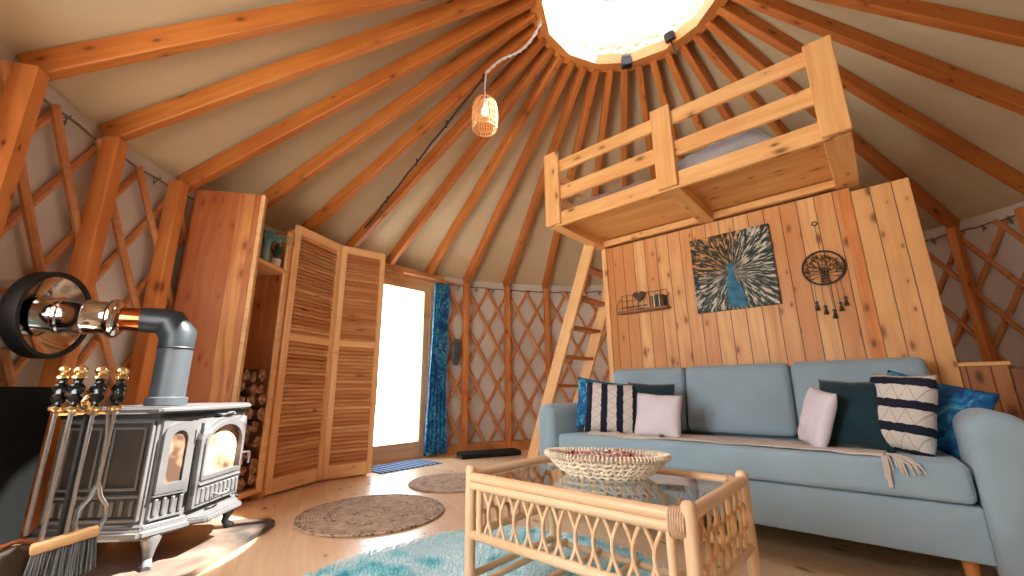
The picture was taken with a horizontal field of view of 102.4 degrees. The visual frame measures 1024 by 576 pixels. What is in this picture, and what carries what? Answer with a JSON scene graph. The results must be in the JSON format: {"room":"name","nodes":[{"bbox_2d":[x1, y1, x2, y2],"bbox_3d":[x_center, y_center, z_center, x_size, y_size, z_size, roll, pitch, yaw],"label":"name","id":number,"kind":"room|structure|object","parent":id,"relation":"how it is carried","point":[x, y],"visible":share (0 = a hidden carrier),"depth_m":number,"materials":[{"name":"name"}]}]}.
{"room":"traditional dwelling","nodes":[
{"label":"traditional dwelling","id":0,"kind":"room"},
{"bbox_2d":[0,59,187,512],"bbox_3d":[-1.982,0.147,1.827,0.449,2.028,3.078,2,-14,-12],"label":"wall","id":1,"kind":"structure","parent":0,"point":[9,370],"depth_m":2.03,"materials":[{"name":"brown wood"}]},
{"bbox_2d":[43,98,193,200],"bbox_3d":[-1.984,-0.803,2.043,0.406,0.090,3.009,3,-14,-12],"label":"rope","id":2,"kind":"object","parent":1,"relation":"attached to","point":[46,101],"visible":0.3,"depth_m":2.12,"materials":[{"name":"fabric"}]},
{"bbox_2d":[0,43,358,526],"bbox_3d":[-1.946,0.277,2.382,0.682,2.185,3.926,0,-14,-1],"label":"wall","id":3,"kind":"structure","parent":0,"point":[42,163],"depth_m":2.15,"materials":[{"name":"fabric"}]},
{"bbox_2d":[0,272,142,358],"bbox_3d":[-1.987,0.117,1.793,0.591,0.376,0.379,0,-14,-4],"label":"chimney","id":4,"kind":"object","parent":3,"relation":"attached to","point":[62,311],"visible":0.99,"depth_m":1.77,"materials":[{"name":"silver metal"}]},
{"bbox_2d":[0,0,1023,285],"bbox_3d":[0.918,-1.564,2.880,6.520,1.640,6.520,-13,-18,40],"label":"ceiling","id":5,"kind":"structure","parent":0,"point":[102,96],"depth_m":3.19,"materials":[{"name":"fabric"}]},
{"bbox_2d":[16,0,425,80],"bbox_3d":[-0.966,-1.596,2.330,2.472,1.586,0.058,4,-15,-17],"label":"rafter","id":6,"kind":"object","parent":5,"relation":"attached to","point":[65,61],"visible":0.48,"depth_m":2.02,"materials":[{"name":"brown wood"}]},
{"bbox_2d":[99,0,508,141],"bbox_3d":[-1.030,-1.525,2.614,2.465,1.586,0.058,2,-14,-9],"label":"rafter","id":7,"kind":"object","parent":5,"relation":"attached to","point":[128,127],"visible":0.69,"depth_m":2.48,"materials":[{"name":"brown wood"}]},
{"bbox_2d":[176,0,534,192],"bbox_3d":[-1.047,-1.442,2.950,2.458,1.586,0.058,-1,-14,1],"label":"rafter","id":8,"kind":"object","parent":5,"relation":"attached to","point":[332,104],"visible":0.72,"depth_m":2.91,"materials":[{"name":"brown wood"}]},
{"bbox_2d":[261,9,536,209],"bbox_3d":[-1.005,-1.363,3.272,2.451,1.586,0.058,-3,-14,11],"label":"rafter","id":9,"kind":"object","parent":5,"relation":"attached to","point":[507,30],"visible":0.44,"depth_m":3.24,"materials":[{"name":"brown wood"}]},
{"bbox_2d":[301,23,540,231],"bbox_3d":[-0.908,-1.287,3.582,2.446,1.586,0.058,-6,-15,20],"label":"rafter","id":10,"kind":"object","parent":5,"relation":"attached to","point":[517,42],"visible":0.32,"depth_m":3.53,"materials":[{"name":"brown wood"}]},
{"bbox_2d":[344,36,546,247],"bbox_3d":[-0.758,-1.217,3.871,2.442,1.586,0.058,-9,-16,30],"label":"rafter","id":11,"kind":"object","parent":5,"relation":"attached to","point":[522,59],"visible":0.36,"depth_m":3.79,"materials":[{"name":"brown wood"}]},
{"bbox_2d":[364,73,485,227],"bbox_3d":[-0.834,-1.160,3.679,1.616,0.920,0.025,-11,-18,37],"label":"cable","id":12,"kind":"object","parent":11,"relation":"attached to","point":[483,75],"visible":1,"depth_m":3.62,"materials":[{"name":"metal"}]},
{"bbox_2d":[385,45,554,265],"bbox_3d":[-0.559,-1.155,4.131,2.440,1.586,0.058,-12,-18,40],"label":"rafter","id":13,"kind":"object","parent":5,"relation":"attached to","point":[545,53],"visible":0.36,"depth_m":4.01,"materials":[{"name":"brown wood"}]},
{"bbox_2d":[424,54,563,276],"bbox_3d":[-0.318,-1.102,4.356,0.058,1.586,2.439,10,-18,-38],"label":"rafter","id":14,"kind":"object","parent":5,"relation":"attached to","point":[554,63],"visible":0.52,"depth_m":4.15,"materials":[{"name":"brown wood"}]},
{"bbox_2d":[463,62,574,282],"bbox_3d":[-0.041,-1.060,4.536,0.058,1.586,2.439,7,-16,-28],"label":"rafter","id":15,"kind":"object","parent":5,"relation":"attached to","point":[565,71],"visible":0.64,"depth_m":4.29,"materials":[{"name":"brown wood"}]},
{"bbox_2d":[503,66,586,287],"bbox_3d":[0.277,-1.029,4.673,0.058,1.586,2.441,4,-15,-18],"label":"rafter","id":16,"kind":"object","parent":5,"relation":"attached to","point":[580,72],"visible":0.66,"depth_m":4.46,"materials":[{"name":"brown wood"}]},
{"bbox_2d":[542,69,599,289],"bbox_3d":[0.609,-1.013,4.753,0.058,1.586,2.445,1,-14,-8],"label":"rafter","id":17,"kind":"object","parent":5,"relation":"attached to","point":[593,77],"visible":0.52,"depth_m":4.21,"materials":[{"name":"brown wood"}]},
{"bbox_2d":[584,69,613,290],"bbox_3d":[0.951,-1.011,4.775,0.058,1.586,2.450,-1,-14,2],"label":"rafter","id":18,"kind":"object","parent":5,"relation":"attached to","point":[608,78],"visible":0.34,"depth_m":4.07,"materials":[{"name":"brown wood"}]},
{"bbox_2d":[620,69,627,186],"bbox_3d":[1.291,-1.024,4.738,0.058,1.586,2.456,-4,-14,12],"label":"rafter","id":19,"kind":"object","parent":5,"relation":"attached to","point":[624,72],"visible":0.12,"depth_m":3.99,"materials":[{"name":"brown wood"}]},
{"bbox_2d":[530,0,727,71],"bbox_3d":[0.878,-2.462,3.143,1.600,0.610,1.600,-13,-18,40],"label":"ring","id":20,"kind":"object","parent":5,"relation":"attached to","point":[603,55],"visible":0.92,"depth_m":3.62,"materials":[{"name":"brown wood"}]},
{"bbox_2d":[485,12,546,72],"bbox_3d":[0.029,-1.951,3.284,0.524,0.443,0.028,-5,-15,17],"label":"cable","id":21,"kind":"object","parent":20,"relation":"hanging from","point":[541,21],"visible":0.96,"depth_m":3.25,"materials":[{"name":"white fabric"}]},
{"bbox_2d":[472,73,497,136],"bbox_3d":[-0.213,-1.471,3.241,0.204,0.515,0.204,-13,-18,40],"label":"pendant lamp","id":22,"kind":"object","parent":21,"relation":"hanging from","point":[484,113],"visible":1,"depth_m":3.18,"materials":[{"name":"brown wicker"}]},
{"bbox_2d":[621,54,631,68],"bbox_3d":[1.022,-2.022,3.678,0.090,0.110,0.060,-4,-14,12],"label":"sensor","id":23,"kind":"object","parent":20,"relation":"attached to","point":[626,60],"visible":1,"depth_m":3.65,"materials":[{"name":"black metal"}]},
{"bbox_2d":[653,0,676,54],"bbox_3d":[1.271,-2.260,3.461,0.284,0.568,0.088,12,-19,-41],"label":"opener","id":24,"kind":"object","parent":20,"relation":"attached to","point":[669,34],"visible":1,"depth_m":3.45,"materials":[{"name":"white metal"}]},
{"bbox_2d":[635,65,655,179],"bbox_3d":[1.619,-1.050,4.645,0.058,1.586,2.463,-6,-15,22],"label":"rafter","id":25,"kind":"object","parent":5,"relation":"attached to","point":[639,69],"visible":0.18,"depth_m":3.94,"materials":[{"name":"brown wood"}]},
{"bbox_2d":[650,59,683,161],"bbox_3d":[1.925,-1.090,4.498,0.058,1.586,2.471,-9,-16,31],"label":"rafter","id":26,"kind":"object","parent":5,"relation":"attached to","point":[655,67],"visible":0.18,"depth_m":3.81,"materials":[{"name":"brown wood"}]},
{"bbox_2d":[664,52,708,147],"bbox_3d":[2.200,-1.141,4.301,0.058,1.587,2.480,-13,-19,41],"label":"rafter","id":27,"kind":"object","parent":5,"relation":"attached to","point":[671,59],"visible":0.18,"depth_m":3.73,"materials":[{"name":"brown wood"}]},
{"bbox_2d":[678,42,735,135],"bbox_3d":[2.434,-1.203,4.060,2.488,1.587,0.058,10,-17,-36],"label":"rafter","id":28,"kind":"object","parent":5,"relation":"attached to","point":[687,50],"visible":0.18,"depth_m":3.62,"materials":[{"name":"brown wood"}]},
{"bbox_2d":[692,31,858,228],"bbox_3d":[2.623,-1.273,3.783,2.497,1.587,0.058,6,-16,-26],"label":"rafter","id":29,"kind":"object","parent":5,"relation":"attached to","point":[702,40],"visible":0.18,"depth_m":3.50,"materials":[{"name":"brown wood"}]},
{"bbox_2d":[705,16,959,228],"bbox_3d":[2.758,-1.350,3.478,2.506,1.587,0.058,4,-15,-17],"label":"rafter","id":30,"kind":"object","parent":5,"relation":"attached to","point":[719,28],"visible":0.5,"depth_m":3.47,"materials":[{"name":"brown wood"}]},
{"bbox_2d":[716,0,1023,194],"bbox_3d":[2.836,-1.431,3.155,2.514,1.587,0.058,1,-14,-7],"label":"rafter","id":31,"kind":"object","parent":5,"relation":"attached to","point":[974,155],"visible":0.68,"depth_m":3.13,"materials":[{"name":"brown wood"}]},
{"bbox_2d":[730,0,1023,115],"bbox_3d":[2.855,-1.513,2.824,2.521,1.587,0.058,-1,-14,3],"label":"rafter","id":32,"kind":"object","parent":5,"relation":"attached to","point":[1006,97],"visible":1,"depth_m":2.84,"materials":[{"name":"brown wood"}]},
{"bbox_2d":[813,0,1023,46],"bbox_3d":[2.814,-1.594,2.494,2.527,1.587,0.058,-4,-14,12],"label":"rafter","id":33,"kind":"object","parent":5,"relation":"attached to","point":[985,26],"visible":1,"depth_m":2.52,"materials":[{"name":"brown wood"}]},
{"bbox_2d":[442,276,609,443],"bbox_3d":[0.664,0.904,5.031,4.755,2.185,1.060,1,-14,-6],"label":"wall","id":34,"kind":"structure","parent":0,"point":[486,385],"depth_m":5.42,"materials":[{"name":"fabric"}]},
{"bbox_2d":[372,263,443,464],"bbox_3d":[-1.258,0.805,4.600,0.150,2.110,1.090,-13,-18,40],"label":"door","id":35,"kind":"structure","parent":34,"relation":"in","point":[394,276],"depth_m":4.74,"materials":[{"name":"brown wood"}]},
{"bbox_2d":[436,439,531,456],"bbox_3d":[0.549,1.925,5.040,2.927,0.110,0.437,1,-14,-8],"label":"baseboard","id":36,"kind":"structure","parent":34,"relation":"attached to","point":[452,449],"depth_m":4.95,"materials":[{"name":"brown wood"}]},
{"bbox_2d":[445,283,608,443],"bbox_3d":[0.272,0.988,5.322,2.448,2.028,0.301,3,-14,-12],"label":"lattice","id":37,"kind":"structure","parent":0,"point":[454,426],"depth_m":5.34,"materials":[{"name":"brown wood"}]},
{"bbox_2d":[196,450,998,575],"bbox_3d":[0.948,1.300,2.172,6.520,0.060,6.520,6,-15,-26],"label":"floor","id":38,"kind":"structure","parent":0,"point":[282,550],"depth_m":2.01,"materials":[{"name":"brown wood"}]},
{"bbox_2d":[0,62,49,239],"bbox_3d":[-2.025,0.072,1.500,0.085,2.060,0.075,4,-15,-17],"label":"wall post","id":39,"kind":"object","parent":38,"relation":"on","point":[24,91],"visible":1,"depth_m":1.67,"materials":[{"name":"brown wood"}]},
{"bbox_2d":[0,386,53,545],"bbox_3d":[-1.913,0.712,1.363,0.179,0.750,0.530,3,-14,-13],"label":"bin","id":40,"kind":"object","parent":38,"relation":"on","point":[24,415],"visible":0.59,"depth_m":1.56,"materials":[{"name":"metal"}]},
{"bbox_2d":[17,136,128,545],"bbox_3d":[-2.142,0.195,1.992,0.085,2.060,0.075,1,-14,-8],"label":"wall post","id":41,"kind":"object","parent":38,"relation":"on","point":[90,241],"visible":0.47,"depth_m":2.07,"materials":[{"name":"brown wood"}]},
{"bbox_2d":[55,388,118,535],"bbox_3d":[-1.257,0.657,1.152,0.270,0.742,0.270,-13,-18,40],"label":"stand","id":42,"kind":"object","parent":38,"relation":"on","point":[86,414],"visible":0.61,"depth_m":1.19,"materials":[{"name":"black metal"}]},
{"bbox_2d":[0,365,73,575],"bbox_3d":[-1.288,0.573,1.093,0.056,0.728,0.168,-13,-18,40],"label":"shovel","id":43,"kind":"object","parent":42,"relation":"hanging from","point":[14,560],"visible":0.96,"depth_m":1.10,"materials":[{"name":"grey metal"}]},
{"bbox_2d":[38,365,88,542],"bbox_3d":[-1.242,0.546,1.124,0.052,0.663,0.038,5,-15,-22],"label":"poker","id":44,"kind":"object","parent":42,"relation":"hanging from","point":[75,390],"visible":1,"depth_m":1.16,"materials":[{"name":"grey metal"}]},
{"bbox_2d":[23,365,109,575],"bbox_3d":[-1.213,0.510,1.163,0.060,0.575,0.140,-13,-18,40],"label":"brush","id":45,"kind":"object","parent":42,"relation":"hanging from","point":[67,554],"visible":1,"depth_m":1.12,"materials":[{"name":"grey metal"}]},
{"bbox_2d":[71,366,129,530],"bbox_3d":[-1.202,0.465,1.220,0.067,0.460,0.038,6,-15,-25],"label":"tongs","id":46,"kind":"object","parent":42,"relation":"hanging from","point":[119,388],"visible":0.99,"depth_m":1.22,"materials":[{"name":"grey metal"}]},
{"bbox_2d":[122,180,188,404],"bbox_3d":[-2.172,0.310,2.454,0.085,2.060,0.075,-1,-14,1],"label":"wall post","id":47,"kind":"object","parent":38,"relation":"on","point":[145,350],"visible":0.56,"depth_m":2.52,"materials":[{"name":"brown wood"}]},
{"bbox_2d":[74,518,274,575],"bbox_3d":[-1.715,1.218,1.920,0.840,0.026,0.800,0,-14,-3],"label":"hearth pad","id":48,"kind":"object","parent":38,"relation":"on","point":[193,549],"visible":0.49,"depth_m":1.88,"materials":[{"name":"stone"}]},
{"bbox_2d":[24,402,250,571],"bbox_3d":[-1.657,0.900,1.993,0.578,0.646,0.676,0,-14,-3],"label":"wood stove","id":49,"kind":"object","parent":48,"relation":"on","point":[168,468],"visible":0.9,"depth_m":1.75,"materials":[{"name":"grey metal"}]},
{"bbox_2d":[138,308,196,405],"bbox_3d":[-1.637,0.321,1.949,0.225,0.448,0.160,7,-16,-28],"label":"pipe","id":50,"kind":"object","parent":49,"relation":"on","point":[176,335],"visible":1,"depth_m":1.91,"materials":[{"name":"metal"}]},
{"bbox_2d":[173,189,267,517],"bbox_3d":[-1.966,0.344,2.663,0.440,2.090,0.048,3,-14,-13],"label":"panel","id":51,"kind":"object","parent":38,"relation":"on","point":[215,290],"visible":0.66,"depth_m":2.73,"materials":[{"name":"wood"}]},
{"bbox_2d":[236,231,294,499],"bbox_3d":[-1.943,0.466,2.931,0.360,1.980,0.468,-1,-14,3],"label":"shelf","id":52,"kind":"object","parent":38,"relation":"on","point":[266,328],"visible":0.28,"depth_m":3.12,"materials":[{"name":"brown wood"}]},
{"bbox_2d":[238,472,255,484],"bbox_3d":[-1.917,1.301,2.816,0.300,0.083,0.081,-1,-14,3],"label":"log","id":53,"kind":"object","parent":52,"relation":"in","point":[248,479],"visible":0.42,"depth_m":2.78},
{"bbox_2d":[241,458,258,473],"bbox_3d":[-1.922,1.231,2.838,0.300,0.114,0.090,-1,-14,3],"label":"log","id":54,"kind":"object","parent":53,"relation":"on","point":[251,467],"visible":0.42,"depth_m":2.81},
{"bbox_2d":[243,450,250,459],"bbox_3d":[-1.931,1.136,2.799,0.300,0.069,0.053,-1,-14,3],"label":"log","id":55,"kind":"object","parent":54,"relation":"on","point":[246,453],"visible":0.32,"depth_m":2.77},
{"bbox_2d":[243,436,259,446],"bbox_3d":[-1.919,1.068,2.863,0.300,0.074,0.074,-1,-14,3],"label":"log","id":56,"kind":"object","parent":55,"relation":"on","point":[253,441],"visible":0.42,"depth_m":2.84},
{"bbox_2d":[246,422,258,432],"bbox_3d":[-1.934,0.968,2.872,0.300,0.073,0.078,-1,-14,3],"label":"log","id":57,"kind":"object","parent":56,"relation":"on","point":[254,425],"visible":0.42,"depth_m":2.85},
{"bbox_2d":[247,407,264,420],"bbox_3d":[-1.929,0.899,2.930,0.300,0.098,0.084,-1,-14,3],"label":"log","id":58,"kind":"object","parent":57,"relation":"on","point":[258,412],"visible":0.42,"depth_m":2.91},
{"bbox_2d":[245,407,252,418],"bbox_3d":[-1.941,0.859,2.824,0.300,0.084,0.082,-1,-14,3],"label":"log","id":59,"kind":"object","parent":52,"relation":"in","point":[249,413],"visible":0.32,"depth_m":2.81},
{"bbox_2d":[243,394,254,405],"bbox_3d":[-1.943,0.773,2.844,0.300,0.098,0.085,-1,-14,3],"label":"log","id":60,"kind":"object","parent":59,"relation":"on","point":[251,399],"visible":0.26,"depth_m":2.83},
{"bbox_2d":[239,384,257,395],"bbox_3d":[-1.925,0.705,2.845,0.300,0.076,0.095,-1,-14,3],"label":"log","id":61,"kind":"object","parent":60,"relation":"on","point":[250,389],"visible":0.42,"depth_m":2.82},
{"bbox_2d":[260,229,294,261],"bbox_3d":[-1.820,-0.298,3.067,0.372,0.236,0.349,-1,-14,2],"label":"plant","id":62,"kind":"object","parent":52,"relation":"on","point":[268,238],"visible":0.77,"depth_m":3.06,"materials":[{"name":"teal plant"}]},
{"bbox_2d":[270,244,284,266],"bbox_3d":[-1.822,-0.248,3.200,0.121,0.204,0.112,-13,-18,40],"label":"potted plant","id":63,"kind":"object","parent":52,"relation":"on","point":[277,251],"visible":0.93,"depth_m":3.19,"materials":[{"name":"green plant"}]},
{"bbox_2d":[263,225,385,495],"bbox_3d":[-1.694,0.595,3.608,0.460,2.050,0.954,-9,-16,31],"label":"door","id":64,"kind":"structure","parent":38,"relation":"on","point":[323,422],"depth_m":3.53,"materials":[{"name":"brown wood"}]},
{"bbox_2d":[293,494,444,537],"bbox_3d":[-0.847,1.361,2.502,0.860,0.010,0.861,-13,-18,40],"label":"jute rug","id":65,"kind":"object","parent":38,"relation":"on","point":[369,515],"visible":1,"depth_m":2.41,"materials":[{"name":"wicker"}]},
{"bbox_2d":[371,459,441,473],"bbox_3d":[-1.089,1.751,4.062,0.400,0.009,0.700,-13,-18,40],"label":"doormat","id":66,"kind":"object","parent":38,"relation":"on","point":[415,463],"visible":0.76,"depth_m":4.04,"materials":[{"name":"fabric"}]},
{"bbox_2d":[408,472,465,492],"bbox_3d":[-0.464,1.559,3.315,0.721,0.010,0.721,-13,-18,40],"label":"jute rug","id":67,"kind":"object","parent":38,"relation":"on","point":[455,482],"visible":0.56,"depth_m":3.24,"materials":[{"name":"wicker"}]},
{"bbox_2d":[460,282,469,450],"bbox_3d":[-0.576,0.937,5.060,0.058,2.060,0.085,7,-16,-28],"label":"wall post","id":68,"kind":"object","parent":38,"relation":"on","point":[466,286],"visible":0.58,"depth_m":5.02,"materials":[{"name":"brown wood"}]},
{"bbox_2d":[403,271,462,455],"bbox_3d":[-0.934,0.860,4.759,0.871,2.012,0.093,13,-19,-43],"label":"curtain","id":69,"kind":"object","parent":68,"relation":"hanging from","point":[435,442],"visible":1,"depth_m":4.78,"materials":[{"name":"blue fabric"}]},
{"bbox_2d":[451,338,459,364],"bbox_3d":[-0.678,0.770,4.965,0.042,0.320,0.132,-13,-18,40],"label":"cloth bag","id":70,"kind":"object","parent":68,"relation":"hanging from","point":[455,348],"visible":1,"depth_m":4.94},
{"bbox_2d":[303,526,666,575],"bbox_3d":[-0.045,1.069,1.375,1.595,0.022,1.560,-13,-18,40],"label":"shag rug","id":71,"kind":"object","parent":38,"relation":"on","point":[440,555],"visible":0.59,"depth_m":1.77,"materials":[{"name":"carpet"}]},
{"bbox_2d":[464,455,761,575],"bbox_3d":[0.297,0.830,1.333,0.786,0.462,0.526,-13,-18,40],"label":"coffee table","id":72,"kind":"object","parent":71,"relation":"on","point":[673,502],"visible":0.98,"depth_m":1.23,"materials":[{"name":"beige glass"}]},
{"bbox_2d":[544,447,671,480],"bbox_3d":[0.325,0.610,1.430,0.444,0.081,0.246,-6,-15,22],"label":"woven basket","id":73,"kind":"object","parent":72,"relation":"on","point":[640,469],"visible":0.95,"depth_m":1.35,"materials":[{"name":"wicker"}]},
{"bbox_2d":[566,449,650,464],"bbox_3d":[0.328,0.586,1.435,0.351,0.044,0.170,-7,-15,25],"label":"dried petals","id":74,"kind":"object","parent":73,"relation":"in","point":[622,454],"visible":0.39,"depth_m":1.42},
{"bbox_2d":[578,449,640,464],"bbox_3d":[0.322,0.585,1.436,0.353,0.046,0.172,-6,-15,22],"label":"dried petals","id":75,"kind":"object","parent":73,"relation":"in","point":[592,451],"visible":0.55,"depth_m":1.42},
{"bbox_2d":[456,448,520,458],"bbox_3d":[-0.259,1.860,4.639,0.700,0.057,0.240,5,-15,-21],"label":"pad","id":76,"kind":"object","parent":38,"relation":"on","point":[487,453],"visible":1,"depth_m":4.56,"materials":[{"name":"fabric"}]},
{"bbox_2d":[504,286,510,447],"bbox_3d":[-0.056,0.987,5.285,0.058,2.060,0.085,4,-15,-18],"label":"wall post","id":77,"kind":"object","parent":38,"relation":"on","point":[507,288],"visible":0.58,"depth_m":5.25,"materials":[{"name":"brown wood"}]},
{"bbox_2d":[543,288,550,383],"bbox_3d":[0.476,1.013,5.411,0.058,2.060,0.085,1,-14,-8],"label":"wall post","id":78,"kind":"object","parent":38,"relation":"on","point":[546,290],"visible":0.58,"depth_m":5.48,"materials":[{"name":"brown wood"}]},
{"bbox_2d":[527,244,605,457],"bbox_3d":[0.589,0.677,3.848,0.849,1.996,0.542,-13,-18,40],"label":"ladder","id":79,"kind":"object","parent":38,"relation":"on","point":[576,296],"visible":0.55,"depth_m":3.67,"materials":[{"name":"brown wood"}]},
{"bbox_2d":[539,357,1023,575],"bbox_3d":[1.264,0.851,2.299,2.094,0.865,0.985,-13,-18,40],"label":"sofa","id":80,"kind":"object","parent":38,"relation":"on","point":[969,509],"visible":0.65,"depth_m":1.70,"materials":[{"name":"blue fabric"}]},
{"bbox_2d":[576,377,627,426],"bbox_3d":[0.617,0.799,2.823,0.402,0.381,0.174,-1,-14,2],"label":"cushion","id":81,"kind":"object","parent":80,"relation":"on","point":[582,400],"visible":0.16,"depth_m":2.81,"materials":[{"name":"blue fabric"}]},
{"bbox_2d":[584,382,636,432],"bbox_3d":[0.657,0.781,2.680,0.384,0.342,0.170,-4,-14,13],"label":"cushion","id":82,"kind":"object","parent":80,"relation":"on","point":[609,408],"visible":0.93,"depth_m":2.63,"materials":[{"name":"fabric"}]},
{"bbox_2d":[613,367,688,430],"bbox_3d":[1.009,0.805,3.016,0.547,0.425,0.220,-13,-18,40],"label":"cushion","id":83,"kind":"object","parent":80,"relation":"on","point":[677,376],"depth_m":2.92,"materials":[{"name":"fabric"}]},
{"bbox_2d":[685,363,798,436],"bbox_3d":[1.447,0.707,2.639,0.610,0.425,0.220,-13,-18,40],"label":"cushion","id":84,"kind":"object","parent":80,"relation":"on","point":[738,400],"depth_m":2.55,"materials":[{"name":"fabric"}]},
{"bbox_2d":[608,433,926,487],"bbox_3d":[1.218,0.841,2.151,1.331,0.114,0.645,-13,-18,40],"label":"throw blanket","id":85,"kind":"object","parent":80,"relation":"on","point":[897,458],"visible":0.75,"depth_m":1.86,"materials":[{"name":"fabric"}]},
{"bbox_2d":[586,430,665,438],"bbox_3d":[0.655,0.856,2.417,0.422,0.024,0.219,-13,-18,40],"label":"crumpled cloth","id":86,"kind":"object","parent":85,"relation":"on","point":[592,432],"visible":0.92,"depth_m":2.37,"materials":[{"name":"fabric"}]},
{"bbox_2d":[628,382,674,394],"bbox_3d":[0.877,0.764,2.621,0.315,0.328,0.145,-9,-16,30],"label":"cushion","id":87,"kind":"object","parent":85,"relation":"on","point":[655,389],"visible":0.23,"depth_m":2.63,"materials":[{"name":"teal fabric"}]},
{"bbox_2d":[634,393,682,436],"bbox_3d":[0.872,0.761,2.461,0.285,0.265,0.130,-9,-16,32],"label":"cushion","id":88,"kind":"object","parent":85,"relation":"on","point":[656,414],"visible":0.92,"depth_m":2.42,"materials":[{"name":"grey fabric"}]},
{"bbox_2d":[798,386,836,446],"bbox_3d":[1.464,0.625,1.980,0.117,0.304,0.273,-3,-14,11],"label":"cushion","id":89,"kind":"object","parent":85,"relation":"on","point":[818,413],"visible":0.98,"depth_m":1.92,"materials":[{"name":"pink fabric"}]},
{"bbox_2d":[818,379,895,452],"bbox_3d":[1.598,0.590,1.927,0.134,0.324,0.291,8,-16,-30],"label":"cushion","id":90,"kind":"object","parent":85,"relation":"on","point":[856,424],"visible":0.69,"depth_m":1.89,"materials":[{"name":"teal fabric"}]},
{"bbox_2d":[791,357,928,422],"bbox_3d":[1.899,0.606,2.249,0.584,0.425,0.220,-13,-18,40],"label":"cushion","id":91,"kind":"object","parent":80,"relation":"on","point":[804,375],"depth_m":2.28,"materials":[{"name":"fabric"}]},
{"bbox_2d":[869,373,937,456],"bbox_3d":[1.696,0.545,1.800,0.160,0.347,0.285,3,-14,-14],"label":"cushion","id":92,"kind":"object","parent":80,"relation":"on","point":[907,405],"visible":0.87,"depth_m":1.72,"materials":[{"name":"fabric"}]},
{"bbox_2d":[887,370,999,458],"bbox_3d":[1.862,0.558,1.837,0.122,0.394,0.450,4,-15,-20],"label":"cushion","id":93,"kind":"object","parent":80,"relation":"on","point":[951,399],"visible":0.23,"depth_m":1.74,"materials":[{"name":"blue fabric"}]},
{"bbox_2d":[850,177,963,387],"bbox_3d":[2.567,0.386,2.638,0.266,1.905,1.020,-13,-18,40],"label":"panel","id":94,"kind":"object","parent":38,"relation":"on","point":[913,323],"visible":0.59,"depth_m":2.35,"materials":[{"name":"brown wood"}]},
{"bbox_2d":[946,227,997,361],"bbox_3d":[3.889,0.476,3.382,0.085,2.060,0.058,4,-15,-18],"label":"wall post","id":95,"kind":"object","parent":38,"relation":"on","point":[970,292],"visible":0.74,"depth_m":3.46,"materials":[{"name":"brown wood"}]},
{"bbox_2d":[958,361,1023,420],"bbox_3d":[2.627,0.816,2.150,0.315,0.835,0.520,-13,-18,40],"label":"base cabinet","id":96,"kind":"object","parent":38,"relation":"on","point":[996,377],"visible":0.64,"depth_m":2.06,"materials":[{"name":"wood"}]},
{"bbox_2d":[1014,206,1023,240],"bbox_3d":[3.997,0.375,2.975,0.085,2.060,0.058,2,-14,-10],"label":"wall post","id":97,"kind":"object","parent":38,"relation":"on","point":[1019,212],"visible":1,"depth_m":3.19,"materials":[{"name":"brown wood"}]},
{"bbox_2d":[601,188,886,382],"bbox_3d":[1.859,0.551,3.349,1.758,1.940,1.170,-13,-18,40],"label":"wall","id":98,"kind":"structure","parent":0,"point":[789,332],"depth_m":2.82,"materials":[{"name":"brown wood"}]},
{"bbox_2d":[616,289,670,314],"bbox_3d":[1.058,0.111,3.350,0.430,0.164,0.083,-13,-18,40],"label":"wire wall shelf","id":99,"kind":"object","parent":98,"relation":"attached to","point":[666,306],"visible":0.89,"depth_m":3.33,"materials":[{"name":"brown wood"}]},
{"bbox_2d":[544,34,860,251],"bbox_3d":[1.464,-0.794,3.235,1.868,0.625,1.525,-13,-18,40],"label":"bed","id":100,"kind":"object","parent":98,"relation":"on","point":[819,158],"visible":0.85,"depth_m":2.65,"materials":[{"name":"brown wood"}]},
{"bbox_3d":[1.477,-0.605,3.183,1.730,0.037,1.320,-13,-18,40],"label":"mattress","id":101,"kind":"object","parent":100,"relation":"on","visible":0},
{"bbox_2d":[577,180,647,205],"bbox_3d":[0.991,-0.637,3.366,0.700,0.123,0.910,-13,-18,40],"label":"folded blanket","id":102,"kind":"object","parent":101,"relation":"on","point":[638,182],"visible":0.09,"depth_m":3.02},
{"bbox_2d":[676,128,773,170],"bbox_3d":[1.632,-0.789,3.015,0.700,0.237,1.220,-13,-18,40],"label":"duvet","id":103,"kind":"object","parent":101,"relation":"on","point":[751,137],"visible":0.16,"depth_m":2.54,"materials":[{"name":"fabric"}]},
{"bbox_2d":[689,223,781,313],"bbox_3d":[1.582,-0.129,2.964,0.530,0.566,0.032,-13,-18,40],"label":"picture","id":104,"kind":"object","parent":98,"relation":"attached to","point":[736,269],"visible":1,"depth_m":2.94},
{"bbox_2d":[801,221,848,318],"bbox_3d":[1.968,-0.123,2.605,0.227,0.640,0.025,-13,-18,40],"label":"catcher","id":105,"kind":"object","parent":98,"relation":"hanging from","point":[825,270],"visible":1,"depth_m":2.59,"materials":[{"name":"black metal"}]},
{"bbox_2d":[862,202,1023,367],"bbox_3d":[3.678,0.270,2.590,0.958,2.185,4.561,0,-14,-3],"label":"wall","id":106,"kind":"structure","parent":0,"point":[997,288],"depth_m":3.47,"materials":[{"name":"fabric"}]},
{"bbox_2d":[925,218,1023,367],"bbox_3d":[4.016,0.357,2.926,0.174,2.028,1.684,2,-14,-9],"label":"lattice","id":107,"kind":"structure","parent":0,"point":[1003,227],"depth_m":3.41,"materials":[{"name":"brown wood"}]},
{"bbox_2d":[925,215,1014,244],"bbox_3d":[3.997,-0.591,3.156,0.154,0.090,1.681,2,-14,-9],"label":"rope","id":108,"kind":"object","parent":107,"relation":"attached to","point":[1008,217],"visible":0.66,"depth_m":3.50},
{"label":"outside","id":109,"kind":"structure","parent":0,"visible":0},
{"bbox_2d":[373,398,417,445],"bbox_3d":[0.950,1.484,2.126,120.000,0.001,120.000,-13,-18,40],"label":"ground","id":110,"kind":"structure","parent":109,"point":[395,418],"depth_m":13.16,"materials":[{"name":"white"}]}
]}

